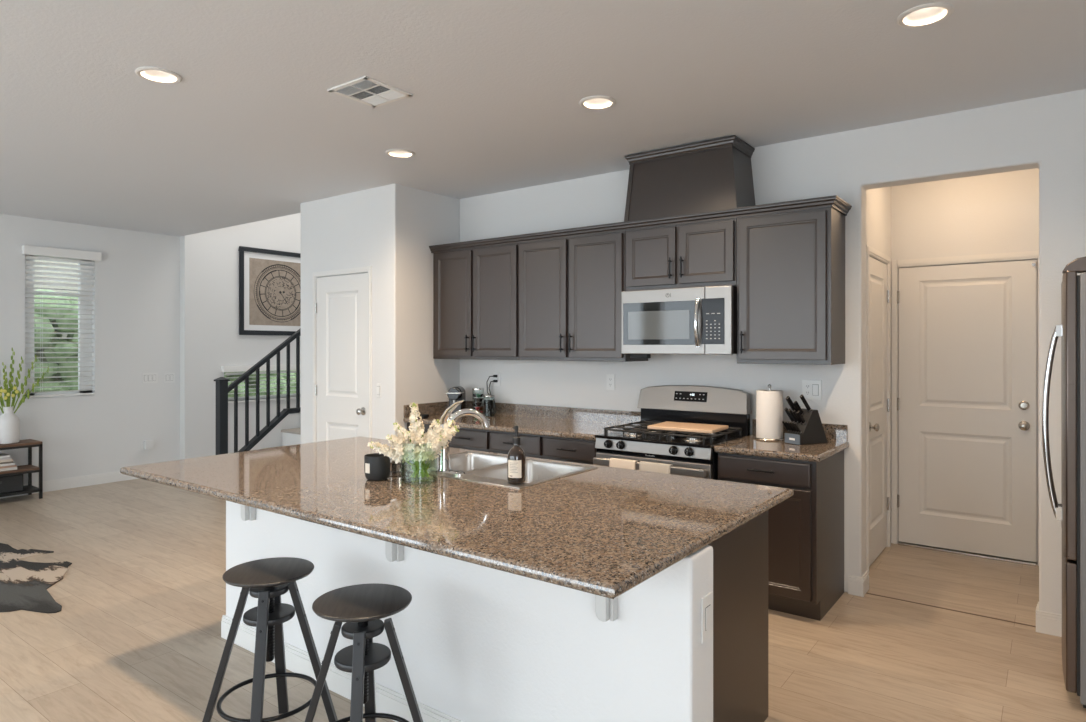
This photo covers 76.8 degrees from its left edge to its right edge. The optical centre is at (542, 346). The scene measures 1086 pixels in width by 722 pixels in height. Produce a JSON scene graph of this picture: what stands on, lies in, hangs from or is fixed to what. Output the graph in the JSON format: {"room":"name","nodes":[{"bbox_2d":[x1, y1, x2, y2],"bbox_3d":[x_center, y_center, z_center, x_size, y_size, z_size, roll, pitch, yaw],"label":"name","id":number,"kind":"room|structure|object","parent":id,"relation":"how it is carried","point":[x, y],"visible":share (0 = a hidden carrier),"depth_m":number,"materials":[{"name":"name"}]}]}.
{"room":"kitchen","nodes":[
{"label":"kitchen","id":0,"kind":"room"},
{"bbox_2d":[0,214,179,483],"bbox_3d":[-6.598,0.093,5.124,0.150,2.790,7.523,0,0,37],"label":"wall","id":1,"kind":"structure","parent":0,"point":[136,322],"depth_m":7.48,"materials":[{"name":"white paint"}]},
{"bbox_2d":[25,255,91,397],"bbox_3d":[-5.088,-0.214,7.179,0.040,1.475,0.625,0,0,37],"label":"window","id":2,"kind":"structure","parent":1,"relation":"in","point":[26,285],"depth_m":7.32,"materials":[{"name":"white"}]},
{"bbox_2d":[22,245,101,397],"bbox_3d":[-4.997,-0.248,7.118,0.101,1.528,0.695,0,0,37],"label":"window blind","id":3,"kind":"object","parent":2,"relation":"attached to","point":[35,251],"visible":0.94,"depth_m":7.09,"materials":[{"name":"white plastic"}]},
{"bbox_2d":[0,471,138,498],"bbox_3d":[-6.398,1.432,5.163,0.128,0.112,7.225,0,0,37],"label":"baseboard","id":4,"kind":"structure","parent":1,"relation":"attached to","point":[88,480],"depth_m":7.25,"materials":[{"name":"white wood"}]},
{"bbox_2d":[142,373,157,382],"bbox_3d":[-4.491,0.358,7.823,0.008,0.117,0.165,0,0,37],"label":"light switch","id":5,"kind":"object","parent":1,"relation":"attached to","point":[146,377],"visible":1,"depth_m":7.82,"materials":[{"name":"white plastic"}]},
{"bbox_2d":[164,373,174,382],"bbox_3d":[-4.363,0.363,7.996,0.008,0.117,0.120,0,0,37],"label":"light switch","id":6,"kind":"object","parent":1,"relation":"attached to","point":[168,377],"visible":1,"depth_m":8.00,"materials":[{"name":"white plastic"}]},
{"bbox_2d":[180,213,300,459],"bbox_3d":[-3.664,-1.112,8.923,0.200,5.200,2.077,0,0,37],"label":"wall","id":7,"kind":"structure","parent":0,"point":[210,339],"depth_m":8.32,"materials":[{"name":"white paint"}]},
{"bbox_2d":[228,373,300,400],"bbox_3d":[-3.656,0.473,8.934,0.040,0.410,1.150,0,0,37],"label":"window","id":8,"kind":"structure","parent":7,"relation":"in","point":[291,395],"depth_m":8.94,"materials":[{"name":"white"}]},
{"bbox_2d":[221,364,300,397],"bbox_3d":[-3.557,0.448,8.861,0.074,0.420,1.230,0,0,37],"label":"window blind","id":9,"kind":"object","parent":8,"relation":"attached to","point":[239,370],"visible":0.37,"depth_m":8.75,"materials":[{"name":"white"}]},
{"bbox_2d":[228,397,300,402],"bbox_3d":[-3.603,0.689,8.895,0.130,0.022,1.210,0,0,37],"label":"trim","id":10,"kind":"structure","parent":7,"relation":"attached to","point":[281,398],"depth_m":8.80,"materials":[{"name":"white"}]},
{"bbox_2d":[238,246,300,335],"bbox_3d":[-3.449,-0.702,9.013,0.033,1.110,1.162,0,0,37],"label":"framed picture","id":11,"kind":"object","parent":7,"relation":"attached to","point":[269,280],"visible":0.89,"depth_m":8.88,"materials":[{"name":"black"}]},
{"bbox_2d":[249,258,300,325],"bbox_3d":[-3.453,-0.702,9.017,0.002,0.850,0.880,0,0,37],"label":"print","id":12,"kind":"object","parent":11,"relation":"attached to","point":[274,283],"depth_m":8.94,"materials":[{"name":"beige paper"}]},
{"bbox_2d":[250,413,300,450],"bbox_3d":[-2.685,1.127,8.119,0.080,0.722,2.200,0,0,37],"label":"wall","id":13,"kind":"structure","parent":0,"point":[273,438],"depth_m":7.68,"materials":[{"name":"white paint"}]},
{"bbox_2d":[301,184,459,443],"bbox_3d":[-0.999,-1.112,6.781,1.282,5.200,2.334,0,0,37],"label":"wall","id":14,"kind":"structure","parent":0,"point":[391,229],"depth_m":5.69,"materials":[{"name":"white paint"}]},
{"bbox_2d":[315,273,367,441],"bbox_3d":[-1.740,0.432,5.866,0.720,2.088,0.098,0,0,37],"label":"door","id":15,"kind":"structure","parent":14,"relation":"in","point":[341,307],"depth_m":5.88,"materials":[{"name":"white wood"}]},
{"bbox_2d":[312,266,371,442],"bbox_3d":[-1.733,0.413,5.864,0.800,2.150,0.014,0,0,37],"label":"trim","id":16,"kind":"structure","parent":14,"relation":"attached to","point":[368,269],"depth_m":5.82,"materials":[{"name":"white wood"}]},
{"bbox_2d":[377,384,380,396],"bbox_3d":[-1.338,0.358,5.574,0.050,0.110,0.008,0,0,37],"label":"light switch","id":17,"kind":"object","parent":14,"relation":"attached to","point":[378,385],"visible":1,"depth_m":5.57,"materials":[{"name":"white plastic"}]},
{"bbox_2d":[226,501,712,721],"bbox_3d":[-0.550,1.050,2.808,2.565,0.876,0.166,0,0,37],"label":"wall","id":18,"kind":"structure","parent":0,"point":[478,643],"depth_m":2.38,"materials":[{"name":"white paint"}]},
{"bbox_2d":[241,504,255,520],"bbox_3d":[-1.526,0.727,3.205,0.052,0.232,0.359,0,0,37],"label":"bracket","id":19,"kind":"object","parent":18,"relation":"attached to","point":[247,512],"visible":0.35,"depth_m":3.31,"materials":[{"name":"grey"}]},
{"bbox_2d":[221,615,462,721],"bbox_3d":[-0.557,1.432,2.801,2.594,0.112,0.174,0,0,37],"label":"baseboard","id":20,"kind":"structure","parent":18,"relation":"attached to","point":[388,701],"depth_m":2.93,"materials":[{"name":"white"}]},
{"bbox_2d":[385,541,403,561],"bbox_3d":[-0.677,0.727,2.575,0.052,0.232,0.359,0,0,37],"label":"bracket","id":21,"kind":"object","parent":18,"relation":"attached to","point":[393,552],"visible":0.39,"depth_m":2.68,"materials":[{"name":"grey"}]},
{"bbox_2d":[595,595,617,621],"bbox_3d":[0.104,0.727,1.993,0.052,0.232,0.359,0,0,37],"label":"bracket","id":22,"kind":"object","parent":18,"relation":"attached to","point":[606,608],"visible":0.28,"depth_m":2.10,"materials":[{"name":"grey"}]},
{"bbox_2d":[701,591,712,643],"bbox_3d":[0.494,0.813,2.056,0.008,0.135,0.076,0,0,37],"label":"wall outlet","id":23,"kind":"object","parent":18,"relation":"attached to","point":[707,600],"visible":1,"depth_m":2.05,"materials":[{"name":"white plastic"}]},
{"bbox_2d":[0,0,1085,235],"bbox_3d":[-2.481,-1.372,2.446,10.300,0.140,8.140,0,0,37],"label":"ceiling","id":24,"kind":"structure","parent":0,"point":[252,130],"depth_m":3.40,"materials":[{"name":"white paint"}]},
{"bbox_2d":[135,67,181,83],"bbox_3d":[-1.841,-1.323,3.281,0.198,0.061,0.198,0,0,37],"label":"recessed light","id":25,"kind":"object","parent":24,"relation":"in","point":[153,74],"visible":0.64,"depth_m":3.32,"materials":[{"name":"white"}]},
{"bbox_2d":[327,75,412,107],"bbox_3d":[-0.881,-1.298,3.499,0.304,0.010,0.309,0,0,37],"label":"ceiling vent","id":26,"kind":"object","parent":24,"relation":"in","point":[366,90],"visible":1,"depth_m":3.49,"materials":[{"name":"white metal"}]},
{"bbox_2d":[385,149,414,157],"bbox_3d":[-0.959,-1.323,4.604,0.198,0.061,0.198,0,0,37],"label":"recessed light","id":27,"kind":"object","parent":24,"relation":"in","point":[398,153],"visible":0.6,"depth_m":4.65,"materials":[{"name":"white plastic"}]},
{"bbox_2d":[579,96,615,109],"bbox_3d":[0.291,-1.323,3.649,0.198,0.061,0.198,0,0,37],"label":"recessed light","id":28,"kind":"object","parent":24,"relation":"in","point":[592,102],"visible":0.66,"depth_m":3.69,"materials":[{"name":"white plastic"}]},
{"bbox_2d":[896,2,953,27],"bbox_3d":[1.499,-1.323,2.687,0.198,0.061,0.198,0,0,37],"label":"recessed light","id":29,"kind":"object","parent":24,"relation":"in","point":[928,14],"visible":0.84,"depth_m":2.72,"materials":[{"name":"white"}]},
{"bbox_2d":[0,478,1085,721],"bbox_3d":[-2.045,1.518,3.031,10.300,0.060,9.600,0,0,37],"label":"floor","id":30,"kind":"structure","parent":0,"point":[135,636],"depth_m":3.49,"materials":[{"name":"brown wood"}]},
{"bbox_2d":[0,439,42,498],"bbox_3d":[-5.405,1.210,6.307,0.322,0.557,1.245,0,0,37],"label":"console table","id":31,"kind":"object","parent":30,"relation":"on","point":[28,469],"visible":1,"depth_m":6.67,"materials":[{"name":"brown"}]},
{"bbox_2d":[0,406,19,443],"bbox_3d":[-5.157,0.754,6.605,0.184,0.352,0.184,0,0,37],"label":"ceramic vase","id":32,"kind":"object","parent":31,"relation":"on","point":[9,421],"visible":1,"depth_m":6.55,"materials":[{"name":"white ceramic"}]},
{"bbox_2d":[2,362,10,406],"bbox_3d":[-5.153,0.418,6.582,0.044,0.542,0.071,0,0,11],"label":"stalk","id":33,"kind":"object","parent":32,"relation":"in","point":[5,391],"visible":1,"depth_m":6.57,"materials":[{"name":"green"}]},
{"bbox_2d":[7,348,14,406],"bbox_3d":[-5.150,0.348,6.622,0.025,0.681,0.076,0,0,18],"label":"stalk","id":34,"kind":"object","parent":32,"relation":"in","point":[12,359],"visible":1,"depth_m":6.63,"materials":[{"name":"green plant"}]},
{"bbox_2d":[11,356,23,406],"bbox_3d":[-5.113,0.391,6.646,0.036,0.595,0.120,0,0,37],"label":"stalk","id":35,"kind":"object","parent":32,"relation":"in","point":[14,393],"visible":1,"depth_m":6.65,"materials":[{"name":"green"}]},
{"bbox_2d":[13,355,36,410],"bbox_3d":[-5.078,0.384,6.689,0.023,0.613,0.220,0,0,42],"label":"stalk","id":36,"kind":"object","parent":32,"relation":"in","point":[32,363],"visible":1,"depth_m":6.69,"materials":[{"name":"green plant"}]},
{"bbox_2d":[14,367,48,413],"bbox_3d":[-5.054,0.445,6.749,0.022,0.493,0.328,0,0,35],"label":"stalk","id":37,"kind":"object","parent":32,"relation":"in","point":[28,391],"visible":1,"depth_m":6.73,"materials":[{"name":"green plant"}]},
{"bbox_2d":[0,474,22,493],"bbox_3d":[-5.260,1.311,6.507,0.263,0.156,0.460,0,0,37],"label":"storage box","id":38,"kind":"object","parent":31,"relation":"on","point":[13,483],"visible":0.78,"depth_m":6.54,"materials":[{"name":"black fabric"}]},
{"bbox_2d":[0,465,38,473],"bbox_3d":[-5.405,1.194,6.307,0.302,0.018,1.225,0,0,37],"label":"shelf","id":39,"kind":"object","parent":31,"relation":"attached to","point":[23,469],"depth_m":6.62,"materials":[{"name":"brown wood"}]},
{"bbox_2d":[0,485,38,494],"bbox_3d":[-5.405,1.393,6.307,0.302,0.004,1.225,0,0,37],"label":"shelf","id":40,"kind":"object","parent":31,"relation":"attached to","point":[27,488],"depth_m":6.63,"materials":[{"name":"black"}]},
{"bbox_2d":[0,543,71,612],"bbox_3d":[-4.323,1.484,4.385,2.774,0.006,2.005,0,0,-17],"label":"cowhide rug","id":41,"kind":"object","parent":30,"relation":"on","point":[24,585],"visible":1,"depth_m":4.33,"materials":[{"name":"black fur"}]},
{"bbox_2d":[214,328,300,454],"bbox_3d":[-3.011,0.521,7.680,0.116,1.934,1.333,0,0,37],"label":"stair railing","id":42,"kind":"object","parent":30,"relation":"on","point":[222,388],"visible":0.73,"depth_m":7.50,"materials":[{"name":"black"}]},
{"bbox_2d":[202,557,337,721],"bbox_3d":[-1.015,1.159,2.540,0.395,0.662,0.395,0,0,36],"label":"bar stool","id":43,"kind":"object","parent":30,"relation":"on","point":[267,579],"visible":1,"depth_m":2.51,"materials":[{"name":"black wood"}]},
{"bbox_2d":[282,432,300,445],"bbox_3d":[-2.019,1.132,7.711,1.466,0.712,2.060,0,0,37],"label":"stair risers","id":44,"kind":"structure","parent":30,"relation":"on","point":[288,439],"depth_m":7.61,"materials":[{"name":"white"}]},
{"bbox_2d":[263,412,300,448],"bbox_3d":[-2.026,1.040,7.702,1.466,0.583,2.082,0,0,37],"label":"stair treads","id":45,"kind":"structure","parent":44,"relation":"on","point":[294,430],"depth_m":7.62,"materials":[{"name":"beige carpet"}]},
{"bbox_2d":[305,583,422,721],"bbox_3d":[-0.589,1.159,2.240,0.394,0.663,0.394,0,0,38],"label":"bar stool","id":46,"kind":"object","parent":30,"relation":"on","point":[362,607],"visible":1,"depth_m":2.21,"materials":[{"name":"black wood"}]},
{"bbox_2d":[407,422,434,432],"bbox_3d":[-0.755,1.050,5.679,0.418,0.876,0.609,0,0,37],"label":"base cabinet","id":47,"kind":"object","parent":30,"relation":"on","point":[426,426],"visible":0.05,"depth_m":5.43,"materials":[{"name":"black wood"}]},
{"bbox_2d":[449,428,489,451],"bbox_3d":[-0.413,1.050,5.390,0.472,0.876,0.666,0,0,37],"label":"base cabinet","id":48,"kind":"object","parent":30,"relation":"on","point":[466,438],"visible":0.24,"depth_m":5.11,"materials":[{"name":"black wood"}]},
{"bbox_2d":[490,430,542,458],"bbox_3d":[-0.028,1.050,5.104,0.483,0.876,0.666,0,0,37],"label":"base cabinet","id":49,"kind":"object","parent":30,"relation":"on","point":[500,442],"visible":0.2,"depth_m":4.84,"materials":[{"name":"black wood"}]},
{"bbox_2d":[543,436,596,464],"bbox_3d":[0.348,1.050,4.823,0.452,0.876,0.666,0,0,37],"label":"base cabinet","id":50,"kind":"object","parent":30,"relation":"on","point":[583,451],"visible":0.23,"depth_m":4.58,"materials":[{"name":"black wood"}]},
{"bbox_2d":[403,401,640,440],"bbox_3d":[-0.197,0.542,5.240,1.839,0.139,0.646,0,0,37],"label":"countertop","id":51,"kind":"structure","parent":50,"relation":"on","point":[555,421],"depth_m":5.23,"materials":[{"name":"brown stone"}]},
{"bbox_2d":[446,386,465,414],"bbox_3d":[-0.733,0.456,5.776,0.127,0.236,0.220,0,0,7],"label":"coffee machine","id":52,"kind":"object","parent":51,"relation":"on","point":[455,394],"visible":0.81,"depth_m":5.74,"materials":[{"name":"black"}]},
{"bbox_2d":[484,395,494,415],"bbox_3d":[-0.443,0.486,5.629,0.091,0.175,0.091,0,0,37],"label":"press","id":53,"kind":"object","parent":51,"relation":"on","point":[488,404],"visible":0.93,"depth_m":5.59,"materials":[{"name":"clear glass"}]},
{"bbox_2d":[593,385,750,479],"bbox_3d":[0.828,0.867,4.409,0.794,1.203,0.710,0,0,37],"label":"gas range","id":54,"kind":"object","parent":30,"relation":"on","point":[691,454],"visible":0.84,"depth_m":4.39,"materials":[{"name":"silver metal"}]},
{"bbox_2d":[609,458,637,469],"bbox_3d":[0.497,0.822,4.224,0.182,0.253,0.043,0,0,37],"label":"dish towel","id":55,"kind":"object","parent":54,"relation":"hanging from","point":[613,462],"visible":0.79,"depth_m":4.21,"materials":[{"name":"beige fabric"}]},
{"bbox_2d":[639,461,672,473],"bbox_3d":[0.674,0.842,4.092,0.204,0.293,0.043,0,0,37],"label":"dish towel","id":56,"kind":"object","parent":54,"relation":"hanging from","point":[643,466],"visible":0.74,"depth_m":4.08,"materials":[{"name":"grey fabric"}]},
{"bbox_2d":[600,428,748,448],"bbox_3d":[0.837,0.582,4.420,0.787,0.023,0.612,0,0,37],"label":"cooktop","id":57,"kind":"object","parent":54,"relation":"in","point":[626,438],"depth_m":4.22,"materials":[{"name":"black metal"}]},
{"bbox_2d":[647,421,728,433],"bbox_3d":[0.924,0.513,4.362,0.430,0.022,0.300,0,0,34],"label":"cutting board","id":58,"kind":"object","parent":54,"relation":"on","point":[671,426],"visible":1,"depth_m":4.31,"materials":[{"name":"beige wood"}]},
{"bbox_2d":[709,511,767,721],"bbox_3d":[-0.298,1.050,3.202,2.470,0.876,0.764,0,0,37],"label":"base cabinet","id":59,"kind":"object","parent":30,"relation":"on","point":[740,556],"visible":0.08,"depth_m":2.51,"materials":[{"name":"black wood"}]},
{"bbox_2d":[120,436,793,598],"bbox_3d":[-0.501,0.592,3.018,2.728,0.036,1.415,0,0,37],"label":"countertop","id":60,"kind":"structure","parent":59,"relation":"on","point":[604,531],"depth_m":2.43,"materials":[{"name":"stone"}]},
{"bbox_2d":[364,453,390,480],"bbox_3d":[-0.717,0.521,2.962,0.111,0.105,0.112,0,0,37],"label":"candle jar","id":61,"kind":"object","parent":60,"relation":"on","point":[376,465],"visible":0.91,"depth_m":2.92,"materials":[{"name":"black glass"}]},
{"bbox_2d":[390,457,411,476],"bbox_3d":[-0.642,0.521,3.066,0.106,0.105,0.106,0,0,37],"label":"glass","id":62,"kind":"object","parent":60,"relation":"on","point":[399,469],"visible":0.46,"depth_m":3.02,"materials":[{"name":"beige"}]},
{"bbox_2d":[427,400,489,475],"bbox_3d":[-0.399,0.402,3.164,0.261,0.335,0.219,0,0,37],"label":"kitchen faucet","id":63,"kind":"object","parent":60,"relation":"on","point":[443,467],"visible":0.68,"depth_m":3.09,"materials":[{"name":"silver metal"}]},
{"bbox_2d":[411,451,597,488],"bbox_3d":[-0.252,0.667,3.245,0.836,0.194,0.593,0,0,37],"label":"sink","id":64,"kind":"object","parent":60,"relation":"in","point":[485,468],"visible":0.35,"depth_m":3.36,"materials":[{"name":"silver metal"}]},
{"bbox_2d":[507,425,525,483],"bbox_3d":[-0.111,0.450,2.866,0.077,0.239,0.078,0,0,37],"label":"soap bottle","id":65,"kind":"object","parent":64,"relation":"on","point":[516,458],"visible":1,"depth_m":2.84,"materials":[{"name":"brown glass"}]},
{"bbox_3d":[-0.526,0.489,2.917,0.156,0.170,0.156,0,0,37],"label":"glass vase","id":66,"kind":"object","parent":60,"relation":"on","visible":0},
{"bbox_2d":[368,442,429,477],"bbox_3d":[-0.613,0.480,2.911,0.263,0.160,0.077,0,0,-3],"label":"stem","id":67,"kind":"object","parent":66,"relation":"in","point":[385,450],"visible":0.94,"depth_m":2.89,"materials":[{"name":"beige plant"}]},
{"bbox_2d":[386,434,424,476],"bbox_3d":[-0.584,0.463,2.906,0.163,0.192,0.090,0,0,-36],"label":"stem","id":68,"kind":"object","parent":66,"relation":"in","point":[398,444],"visible":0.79,"depth_m":2.88,"materials":[{"name":"beige plant"}]},
{"bbox_2d":[393,422,428,475],"bbox_3d":[-0.564,0.440,2.927,0.159,0.237,0.083,0,0,-3],"label":"stem","id":69,"kind":"object","parent":66,"relation":"in","point":[401,431],"visible":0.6,"depth_m":2.92,"materials":[{"name":"beige plant"}]},
{"bbox_2d":[403,430,421,477],"bbox_3d":[-0.546,0.455,2.900,0.099,0.204,0.098,0,0,-21],"label":"stem","id":70,"kind":"object","parent":66,"relation":"in","point":[408,435],"visible":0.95,"depth_m":2.87,"materials":[{"name":"beige plant"}]},
{"bbox_2d":[409,402,428,477],"bbox_3d":[-0.529,0.396,2.916,0.084,0.322,0.086,0,0,-25],"label":"stem","id":71,"kind":"object","parent":66,"relation":"in","point":[419,431],"visible":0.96,"depth_m":2.91,"materials":[{"name":"beige plant"}]},
{"bbox_2d":[411,435,444,477],"bbox_3d":[-0.488,0.465,2.901,0.140,0.187,0.093,0,0,-18],"label":"stem","id":72,"kind":"object","parent":66,"relation":"in","point":[426,452],"visible":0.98,"depth_m":2.88,"materials":[{"name":"beige plant"}]},
{"bbox_2d":[420,419,440,476],"bbox_3d":[-0.492,0.433,2.925,0.098,0.249,0.091,0,0,37],"label":"stem","id":73,"kind":"object","parent":66,"relation":"in","point":[431,433],"visible":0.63,"depth_m":2.91,"materials":[{"name":"beige plant"}]},
{"bbox_2d":[411,420,454,476],"bbox_3d":[-0.472,0.436,2.933,0.192,0.246,0.091,0,0,-16],"label":"stem","id":74,"kind":"object","parent":66,"relation":"in","point":[449,422],"visible":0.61,"depth_m":2.92,"materials":[{"name":"beige plant"}]},
{"bbox_2d":[424,425,459,460],"bbox_3d":[-0.458,0.446,2.915,0.214,0.226,0.088,0,0,5],"label":"stem","id":75,"kind":"object","parent":66,"relation":"in","point":[447,436],"visible":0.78,"depth_m":2.90,"materials":[{"name":"beige plant"}]},
{"bbox_2d":[718,450,843,620],"bbox_3d":[1.403,1.050,4.040,0.553,0.876,0.664,0,0,37],"label":"base cabinet","id":76,"kind":"object","parent":30,"relation":"on","point":[806,529],"visible":0.61,"depth_m":3.76,"materials":[{"name":"black wood"}]},
{"bbox_2d":[714,419,848,461],"bbox_3d":[1.417,0.542,4.040,0.586,0.139,0.646,0,0,37],"label":"countertop","id":77,"kind":"structure","parent":76,"relation":"on","point":[836,434],"depth_m":3.94,"materials":[{"name":"brown stone"}]},
{"bbox_2d":[755,384,784,440],"bbox_3d":[1.406,0.403,4.247,0.180,0.341,0.180,0,0,37],"label":"paper towel holder","id":78,"kind":"object","parent":77,"relation":"on","point":[769,385],"visible":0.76,"depth_m":4.19,"materials":[{"name":"silver metal"}]},
{"bbox_2d":[756,390,782,438],"bbox_3d":[1.406,0.417,4.247,0.159,0.290,0.159,0,0,37],"label":"paper towel roll","id":79,"kind":"object","parent":78,"relation":"on","point":[769,404],"visible":0.98,"depth_m":4.18,"materials":[{"name":"white paper"}]},
{"bbox_2d":[785,408,827,444],"bbox_3d":[1.568,0.474,4.079,0.234,0.200,0.116,0,0,-27],"label":"knife block","id":80,"kind":"object","parent":77,"relation":"on","point":[812,431],"visible":0.93,"depth_m":4.03,"materials":[{"name":"black wood"}]},
{"bbox_2d":[785,396,797,411],"bbox_3d":[1.487,0.355,4.080,0.105,0.122,0.016,0,0,-27],"label":"kitchen knife","id":81,"kind":"object","parent":80,"relation":"in","point":[788,399],"visible":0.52,"depth_m":4.07,"materials":[{"name":"black"}]},
{"bbox_2d":[793,401,803,414],"bbox_3d":[1.516,0.366,4.057,0.078,0.090,0.014,0,0,-27],"label":"kitchen knife","id":82,"kind":"object","parent":80,"relation":"in","point":[795,403],"visible":0.81,"depth_m":4.05,"materials":[{"name":"black plastic"}]},
{"bbox_2d":[796,411,805,424],"bbox_3d":[1.512,0.415,4.007,0.072,0.084,0.012,0,0,-27],"label":"kitchen knife","id":83,"kind":"object","parent":80,"relation":"in","point":[800,416],"visible":1,"depth_m":4.00,"materials":[{"name":"black plastic"}]},
{"bbox_2d":[800,394,811,411],"bbox_3d":[1.545,0.333,4.027,0.089,0.104,0.013,0,0,-27],"label":"kitchen knife","id":84,"kind":"object","parent":80,"relation":"on","point":[803,399],"visible":1,"depth_m":4.02,"materials":[{"name":"black"}]},
{"bbox_2d":[1042,257,1085,707],"bbox_3d":[2.671,0.557,2.953,0.838,1.862,0.838,0,0,37],"label":"refrigerator","id":85,"kind":"object","parent":30,"relation":"on","point":[1071,511],"visible":1,"depth_m":2.80,"materials":[{"name":"grey metal"}]},
{"bbox_2d":[460,89,1085,614],"bbox_3d":[1.672,0.033,4.348,5.907,2.910,0.150,0,0,37],"label":"wall","id":86,"kind":"structure","parent":0,"point":[1047,134],"depth_m":4.13,"materials":[{"name":"white paint"}]},
{"bbox_2d":[433,243,518,359],"bbox_3d":[-0.473,-0.349,5.608,0.926,0.905,0.387,0,0,37],"label":"upper cabinet","id":87,"kind":"object","parent":86,"relation":"attached to","point":[476,290],"visible":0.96,"depth_m":5.45,"materials":[{"name":"black wood"}]},
{"bbox_2d":[429,195,851,252],"bbox_3d":[0.449,-0.818,4.936,3.238,0.056,0.364,0,0,37],"label":"crown molding","id":88,"kind":"structure","parent":87,"relation":"attached to","point":[836,202],"depth_m":4.48,"materials":[{"name":"black wood"}]},
{"bbox_2d":[493,372,499,385],"bbox_3d":[-0.391,0.273,5.784,0.072,0.117,0.008,0,0,37],"label":"wall outlet","id":89,"kind":"object","parent":86,"relation":"attached to","point":[497,378],"visible":1,"depth_m":5.78,"materials":[{"name":"white plastic"}]},
{"bbox_2d":[519,231,647,361],"bbox_3d":[0.272,-0.349,5.054,0.925,0.905,0.387,0,0,37],"label":"upper cabinet","id":90,"kind":"object","parent":86,"relation":"attached to","point":[570,288],"visible":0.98,"depth_m":4.90,"materials":[{"name":"black wood"}]},
{"bbox_2d":[607,374,614,389],"bbox_3d":[0.506,0.266,5.117,0.072,0.117,0.008,0,0,37],"label":"wall outlet","id":91,"kind":"object","parent":86,"relation":"attached to","point":[610,377],"visible":1,"depth_m":5.11,"materials":[{"name":"white plastic"}]},
{"bbox_2d":[626,218,736,290],"bbox_3d":[0.956,-0.590,4.545,0.778,0.425,0.387,0,0,37],"label":"upper cabinet","id":92,"kind":"object","parent":86,"relation":"attached to","point":[699,254],"visible":0.9,"depth_m":4.39,"materials":[{"name":"black wood"}]},
{"bbox_2d":[621,285,736,357],"bbox_3d":[0.937,-0.147,4.517,0.768,0.450,0.453,0,0,37],"label":"microwave","id":93,"kind":"object","parent":92,"relation":"attached to","point":[694,320],"visible":0.97,"depth_m":4.35,"materials":[{"name":"silver metal"}]},
{"bbox_2d":[624,135,754,221],"bbox_3d":[0.970,-1.071,4.555,0.790,0.445,0.352,0,0,37],"label":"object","id":94,"kind":"object","parent":86,"relation":"attached to","point":[714,174],"visible":0.97,"depth_m":4.40,"materials":[{"name":"black wood"}]},
{"bbox_2d":[737,207,844,364],"bbox_3d":[1.491,-0.349,4.147,0.551,0.905,0.387,0,0,37],"label":"upper cabinet","id":95,"kind":"object","parent":86,"relation":"attached to","point":[791,265],"visible":1,"depth_m":4.01,"materials":[{"name":"black wood"}]},
{"bbox_2d":[802,380,821,399],"bbox_3d":[1.669,0.268,4.252,0.118,0.122,0.008,0,0,37],"label":"wall outlet","id":96,"kind":"object","parent":86,"relation":"attached to","point":[811,389],"visible":0.94,"depth_m":4.25,"materials":[{"name":"white plastic"}]},
{"bbox_2d":[805,384,809,394],"bbox_3d":[1.649,0.268,4.263,0.028,0.068,0.002,0,0,37],"label":"socket","id":97,"kind":"object","parent":96,"relation":"attached to","point":[807,386],"depth_m":4.26,"materials":[{"name":"grey plastic"}]},
{"bbox_2d":[848,571,1061,636],"bbox_3d":[2.641,1.432,3.620,1.887,0.112,0.166,0,0,37],"label":"baseboard","id":98,"kind":"structure","parent":86,"relation":"attached to","point":[1049,623],"depth_m":3.56,"materials":[{"name":"white"}]},
{"bbox_2d":[866,593,1035,626],"bbox_3d":[2.285,1.487,3.884,0.859,0.002,0.015,0,0,37],"label":"trim","id":99,"kind":"structure","parent":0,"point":[866,593],"depth_m":3.86,"materials":[{"name":"brown wood"}]},
{"bbox_2d":[866,168,1038,564],"bbox_3d":[2.818,0.113,4.400,1.470,2.750,1.300,0,0,37],"label":"wall","id":100,"kind":"structure","parent":0,"point":[997,212],"depth_m":4.90,"materials":[{"name":"white paint"}]},
{"bbox_2d":[866,245,890,572],"bbox_3d":[2.357,0.410,4.799,0.014,2.155,0.800,0,0,37],"label":"trim","id":101,"kind":"structure","parent":100,"relation":"attached to","point":[871,251],"depth_m":4.56,"materials":[{"name":"white wood"}]},
{"bbox_2d":[869,256,888,565],"bbox_3d":[2.362,0.434,4.801,0.098,2.083,0.690,0,0,37],"label":"door","id":102,"kind":"structure","parent":100,"relation":"in","point":[878,292],"depth_m":4.82,"materials":[{"name":"white wood"}]},
{"bbox_2d":[892,260,896,543],"bbox_3d":[2.654,0.418,5.172,0.036,2.140,0.016,0,0,37],"label":"trim","id":103,"kind":"structure","parent":100,"relation":"attached to","point":[894,262],"depth_m":5.16,"materials":[{"name":"white wood"}]},
{"bbox_2d":[897,260,1036,565],"bbox_3d":[3.007,0.448,4.907,0.861,2.080,0.098,0,0,37],"label":"door","id":104,"kind":"structure","parent":100,"relation":"in","point":[967,400],"depth_m":4.90,"materials":[{"name":"white wood"}]},
{"bbox_2d":[897,251,1038,565],"bbox_3d":[3.037,0.418,4.888,0.910,2.140,0.014,0,0,37],"label":"trim","id":105,"kind":"structure","parent":100,"relation":"attached to","point":[1026,254],"depth_m":4.80,"materials":[{"name":"white wood"}]},
{"label":"outside","id":106,"kind":"structure","parent":0,"visible":0},
{"bbox_3d":[-2.964,1.598,2.718,24.000,0.060,32.000,0,0,37],"label":"ground","id":107,"kind":"structure","parent":106,"visible":0},
{"bbox_2d":[34,260,228,378],"bbox_3d":[-6.090,0.228,9.405,0.200,2.680,7.400,0,0,37],"label":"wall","id":108,"kind":"structure","parent":107,"relation":"on","point":[44,286],"depth_m":8.93,"materials":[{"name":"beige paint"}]},
{"bbox_2d":[34,289,295,397],"bbox_3d":[-5.369,0.476,8.865,0.885,2.372,5.772,0,0,37],"label":"hedge","id":109,"kind":"object","parent":107,"relation":"on","point":[282,386],"visible":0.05,"depth_m":8.12,"materials":[{"name":"green plant"}]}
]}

